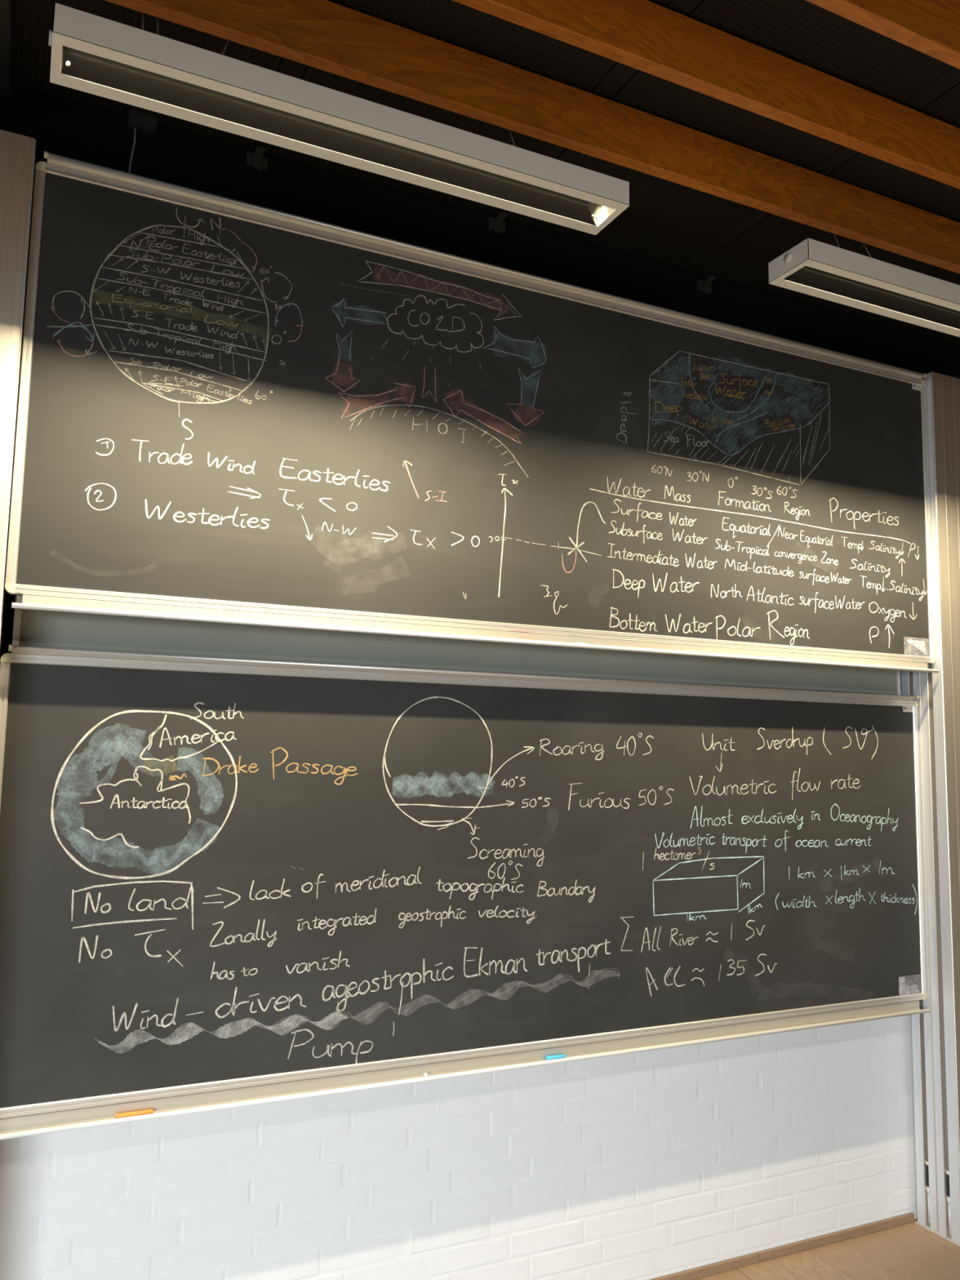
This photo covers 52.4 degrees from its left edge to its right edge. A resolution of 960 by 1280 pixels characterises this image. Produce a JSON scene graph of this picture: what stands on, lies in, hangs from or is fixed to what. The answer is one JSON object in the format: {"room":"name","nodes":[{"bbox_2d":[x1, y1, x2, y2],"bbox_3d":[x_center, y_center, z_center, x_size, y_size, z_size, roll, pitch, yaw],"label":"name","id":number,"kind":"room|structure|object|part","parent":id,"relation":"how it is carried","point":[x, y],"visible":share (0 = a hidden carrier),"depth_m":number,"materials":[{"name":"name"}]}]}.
{"room":"lecture hall","nodes":[
{"label":"lecture hall","id":0,"kind":"room"},
{"bbox_2d":[0,83,959,1279],"bbox_3d":[0.040,0.113,3.100,7.200,3.811,0.241,4,-7,-25],"label":"wall","id":1,"kind":"structure","parent":0,"point":[649,1165],"depth_m":2.87,"materials":[{"name":"white paint"}]},
{"bbox_2d":[127,110,156,173],"bbox_3d":[-0.925,-1.252,2.644,0.073,0.395,0.030,4,-7,-25],"label":"junction box","id":2,"kind":"object","parent":1,"relation":"attached to","point":[142,122],"visible":0.66,"depth_m":2.65,"materials":[{"name":"grey plastic"}]},
{"bbox_2d":[245,145,267,171],"bbox_3d":[-0.632,-1.374,2.785,0.060,0.050,0.050,4,-7,-25],"label":"wall bracket","id":3,"kind":"object","parent":1,"relation":"attached to","point":[256,160],"visible":1,"depth_m":2.79,"materials":[{"name":"grey metal"}]},
{"bbox_3d":[-0.631,-1.373,2.782,0.024,0.048,0.044,4,-7,-25],"label":"arm","id":4,"kind":"part","parent":3,"relation":"part of","materials":[{"name":"grey metal"}]},
{"bbox_2d":[11,595,901,694],"bbox_3d":[0.204,0.076,3.017,2.978,1.650,0.055,4,-7,-25],"label":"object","id":5,"kind":"object","parent":1,"relation":"attached to","point":[31,628],"visible":0.19,"depth_m":2.81,"materials":[{"name":"silver metal"}]},
{"bbox_2d":[488,211,506,234],"bbox_3d":[0.064,-1.330,3.111,0.060,0.050,0.050,4,-7,-25],"label":"wall bracket","id":6,"kind":"object","parent":1,"relation":"attached to","point":[498,224],"visible":1,"depth_m":3.12,"materials":[{"name":"grey metal"}]},
{"bbox_3d":[0.055,-1.333,3.132,0.060,0.040,0.006,4,-7,-25],"label":"plate","id":7,"kind":"part","parent":6,"relation":"part of","materials":[{"name":"grey metal"}]},
{"bbox_3d":[0.066,-1.329,3.108,0.024,0.048,0.044,4,-7,-25],"label":"arm","id":8,"kind":"part","parent":6,"relation":"part of","materials":[{"name":"grey metal"}]},
{"bbox_2d":[697,275,715,294],"bbox_3d":[0.810,-1.257,3.458,0.060,0.050,0.050,4,-7,-25],"label":"wall bracket","id":9,"kind":"object","parent":1,"relation":"attached to","point":[705,286],"visible":1,"depth_m":3.47,"materials":[{"name":"grey metal"}]},
{"bbox_3d":[0.800,-1.260,3.478,0.060,0.040,0.006,4,-7,-25],"label":"plate","id":10,"kind":"part","parent":9,"relation":"part of","materials":[{"name":"grey metal"}]},
{"bbox_2d":[651,1213,914,1279],"bbox_3d":[-0.240,1.924,2.634,3.932,0.026,0.013,4,-7,-25],"label":"baseboard","id":11,"kind":"structure","parent":1,"relation":"attached to","point":[726,1265],"depth_m":3.22,"materials":[{"name":"brown wood"}]},
{"bbox_2d":[12,0,959,344],"bbox_3d":[1.350,-1.668,0.567,7.200,0.090,5.790,4,-7,-25],"label":"ceiling","id":12,"kind":"structure","parent":0,"point":[664,221],"depth_m":2.57,"materials":[{"name":"black paint"}]},
{"bbox_2d":[0,0,13,97],"bbox_3d":[-1.607,-1.471,1.988,1.180,0.090,0.510,4,-7,-25],"label":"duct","id":13,"kind":"object","parent":12,"relation":"attached to","point":[6,6],"visible":1,"depth_m":2.29,"materials":[{"name":"black"}]},
{"bbox_3d":[-0.768,-1.484,2.214,0.683,0.016,0.974,4,-7,-25],"label":"panel","id":14,"kind":"part","parent":12,"relation":"part of","materials":[{"name":"black"}]},
{"bbox_2d":[48,1,629,235],"bbox_3d":[-0.280,-1.261,2.214,1.264,0.411,0.317,4,-7,-25],"label":"light","id":15,"kind":"object","parent":12,"relation":"hanging from","point":[91,53],"visible":0.97,"depth_m":2.06,"materials":[{"name":"white metal"}]},
{"bbox_3d":[-0.814,-1.141,1.850,0.006,0.026,0.026,4,-7,-25],"label":"knob","id":16,"kind":"part","parent":15,"relation":"part of","materials":[{"name":"white ceramic"}]},
{"bbox_3d":[-0.263,-1.062,2.155,1.222,0.002,0.001,4,-7,-25],"label":"opening trim","id":17,"kind":"part","parent":15,"relation":"part of","materials":[{"name":"black"}]},
{"bbox_3d":[0.310,-1.054,2.378,0.002,0.054,0.087,4,-7,-25],"label":"plate","id":18,"kind":"part","parent":15,"relation":"part of","materials":[{"name":"white ceramic"}]},
{"bbox_3d":[-0.090,-1.436,2.532,0.683,0.016,0.974,4,-7,-25],"label":"panel","id":19,"kind":"part","parent":12,"relation":"part of","materials":[{"name":"black"}]},
{"bbox_2d":[104,0,959,273],"bbox_3d":[0.433,-1.324,2.595,6.900,0.147,0.036,4,-7,-25],"label":"ceiling beam","id":20,"kind":"structure","parent":12,"relation":"attached to","point":[325,35],"depth_m":2.46,"materials":[{"name":"brown wood"}]},
{"bbox_3d":[0.329,-1.528,1.650,0.683,0.016,0.974,4,-7,-25],"label":"panel","id":21,"kind":"part","parent":12,"relation":"part of","materials":[{"name":"black"}]},
{"bbox_3d":[0.588,-1.388,2.849,0.683,0.016,0.974,4,-7,-25],"label":"panel","id":22,"kind":"part","parent":12,"relation":"part of","materials":[{"name":"black"}]},
{"bbox_2d":[452,0,959,189],"bbox_3d":[0.571,-1.355,2.303,6.900,0.147,0.036,4,-7,-25],"label":"ceiling beam","id":23,"kind":"structure","parent":12,"relation":"attached to","point":[646,36],"depth_m":2.31,"materials":[{"name":"brown wood"}]},
{"bbox_3d":[1.006,-1.480,1.967,0.683,0.016,0.974,4,-7,-25],"label":"panel","id":24,"kind":"part","parent":12,"relation":"part of","materials":[{"name":"black"}]},
{"bbox_3d":[1.266,-1.340,3.166,0.683,0.016,0.974,4,-7,-25],"label":"panel","id":25,"kind":"part","parent":12,"relation":"part of","materials":[{"name":"black"}]},
{"bbox_2d":[768,233,959,337],"bbox_3d":[1.361,-1.145,2.982,1.264,0.411,0.317,4,-7,-25],"label":"light","id":26,"kind":"object","parent":12,"relation":"hanging from","point":[812,267],"visible":0.92,"depth_m":2.72,"materials":[{"name":"white metal"}]},
{"bbox_3d":[0.827,-1.025,2.618,0.006,0.026,0.026,4,-7,-25],"label":"knob","id":27,"kind":"part","parent":26,"relation":"part of","materials":[{"name":"white ceramic"}]},
{"bbox_3d":[1.378,-0.946,2.922,1.222,0.002,0.001,4,-7,-25],"label":"opening trim","id":28,"kind":"part","parent":26,"relation":"part of","materials":[{"name":"black"}]},
{"bbox_2d":[805,0,959,69],"bbox_3d":[0.710,-1.385,2.011,6.900,0.147,0.036,4,-7,-25],"label":"ceiling beam","id":29,"kind":"structure","parent":12,"relation":"attached to","point":[931,28],"depth_m":2.10,"materials":[{"name":"brown wood"}]},
{"bbox_3d":[1.944,-1.292,3.483,0.683,0.016,0.974,4,-7,-25],"label":"panel","id":30,"kind":"part","parent":12,"relation":"part of","materials":[{"name":"black"}]},
{"bbox_3d":[1.684,-1.432,2.284,0.683,0.016,0.974,4,-7,-25],"label":"panel","id":31,"kind":"part","parent":12,"relation":"part of","materials":[{"name":"black"}]},
{"bbox_2d":[693,1218,959,1279],"bbox_3d":[1.522,1.699,-0.308,7.200,0.120,7.340,4,-7,-25],"label":"floor","id":32,"kind":"structure","parent":0,"point":[911,1251],"depth_m":3.18,"materials":[{"name":"brown wood"}]},
{"bbox_2d":[0,129,35,647],"bbox_3d":[-1.279,0.321,2.187,0.327,3.075,0.190,4,-7,-25],"label":"rail","id":33,"kind":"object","parent":32,"relation":"on","point":[17,152],"depth_m":2.29,"materials":[{"name":"metal"}]},
{"bbox_2d":[901,371,959,1246],"bbox_3d":[1.758,0.542,3.607,0.327,3.062,0.190,4,-7,-25],"label":"rail","id":34,"kind":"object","parent":32,"relation":"on","point":[935,1033],"depth_m":3.48,"materials":[{"name":"metal"}]},
{"bbox_2d":[0,644,930,1140],"bbox_3d":[0.229,0.662,2.884,3.030,1.116,0.056,4,-7,-25],"label":"chalkboard","id":35,"kind":"object","parent":34,"relation":"attached to","point":[226,882],"visible":0.99,"depth_m":2.69,"materials":[{"name":"grey metal"}]},
{"bbox_3d":[-1.136,0.558,2.261,0.022,1.020,0.026,4,-7,-25],"label":"rail","id":36,"kind":"part","parent":35,"relation":"part of","materials":[{"name":"silver metal"}]},
{"bbox_2d":[115,1108,153,1118],"bbox_3d":[-0.824,1.130,2.326,0.086,0.013,0.013,4,-7,-26],"label":"stick","id":37,"kind":"object","parent":35,"relation":"in","point":[146,1111],"visible":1,"depth_m":2.32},
{"bbox_2d":[0,1000,919,1133],"bbox_3d":[0.220,1.197,2.823,2.954,0.034,0.038,4,-7,-25],"label":"chalk tray","id":38,"kind":"object","parent":35,"relation":"on","point":[98,1113],"depth_m":2.64,"materials":[{"name":"silver metal"}]},
{"bbox_3d":[0.214,1.170,2.839,2.990,0.022,0.026,4,-7,-25],"label":"rail","id":39,"kind":"part","parent":35,"relation":"part of","materials":[{"name":"silver metal"}]},
{"bbox_3d":[0.233,0.139,2.955,2.990,0.022,0.026,4,-7,-25],"label":"rail","id":40,"kind":"part","parent":35,"relation":"part of","materials":[{"name":"silver metal"}]},
{"bbox_3d":[0.246,0.114,2.933,2.984,0.012,0.012,4,-7,-25],"label":"hanging rail","id":41,"kind":"part","parent":35,"relation":"part of","materials":[{"name":"silver metal"}]},
{"bbox_2d":[545,1053,565,1060],"bbox_3d":[0.219,1.204,2.814,0.061,0.013,0.013,4,-7,-24],"label":"stick","id":42,"kind":"object","parent":35,"relation":"in","point":[563,1055],"visible":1,"depth_m":2.81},
{"bbox_3d":[1.583,0.750,3.533,0.022,1.020,0.026,4,-7,-25],"label":"rail","id":43,"kind":"part","parent":35,"relation":"part of","materials":[{"name":"silver metal"}]},
{"bbox_2d":[4,151,938,672],"bbox_3d":[0.286,-0.530,2.943,3.030,1.116,0.056,4,-7,-25],"label":"chalkboard","id":44,"kind":"object","parent":34,"relation":"attached to","point":[230,411],"visible":1,"depth_m":2.75,"materials":[{"name":"grey metal"}]},
{"bbox_3d":[-1.079,-0.634,2.321,0.022,1.020,0.026,4,-7,-25],"label":"rail","id":45,"kind":"part","parent":44,"relation":"part of","materials":[{"name":"silver metal"}]},
{"bbox_3d":[0.271,-0.022,2.899,2.990,0.022,0.026,4,-7,-25],"label":"rail","id":46,"kind":"part","parent":44,"relation":"part of","materials":[{"name":"silver metal"}]},
{"bbox_2d":[22,594,928,672],"bbox_3d":[0.276,0.005,2.883,2.954,0.034,0.038,4,-7,-25],"label":"chalk tray","id":47,"kind":"object","parent":44,"relation":"on","point":[95,604],"depth_m":2.70,"materials":[{"name":"silver metal"}]},
{"bbox_3d":[0.289,-1.053,3.015,2.990,0.022,0.026,4,-7,-25],"label":"rail","id":48,"kind":"part","parent":44,"relation":"part of","materials":[{"name":"silver metal"}]},
{"bbox_3d":[0.302,-1.078,2.993,2.984,0.012,0.012,4,-7,-25],"label":"hanging rail","id":49,"kind":"part","parent":44,"relation":"part of","materials":[{"name":"silver metal"}]},
{"bbox_3d":[1.639,-0.442,3.592,0.022,1.020,0.026,4,-7,-25],"label":"rail","id":50,"kind":"part","parent":44,"relation":"part of","materials":[{"name":"silver metal"}]},
{"bbox_3d":[1.576,1.990,3.421,0.011,0.097,0.012,4,-7,-25],"label":"spring rod","id":51,"kind":"part","parent":34,"relation":"part of","materials":[{"name":"metal"}]},
{"bbox_3d":[1.731,2.062,3.436,0.327,0.004,0.190,4,-7,-25],"label":"foot plate","id":52,"kind":"part","parent":34,"relation":"part of","materials":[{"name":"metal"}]},
{"bbox_3d":[1.612,1.982,3.346,0.011,0.097,0.012,4,-7,-25],"label":"spring rod","id":53,"kind":"part","parent":34,"relation":"part of","materials":[{"name":"metal"}]}
]}

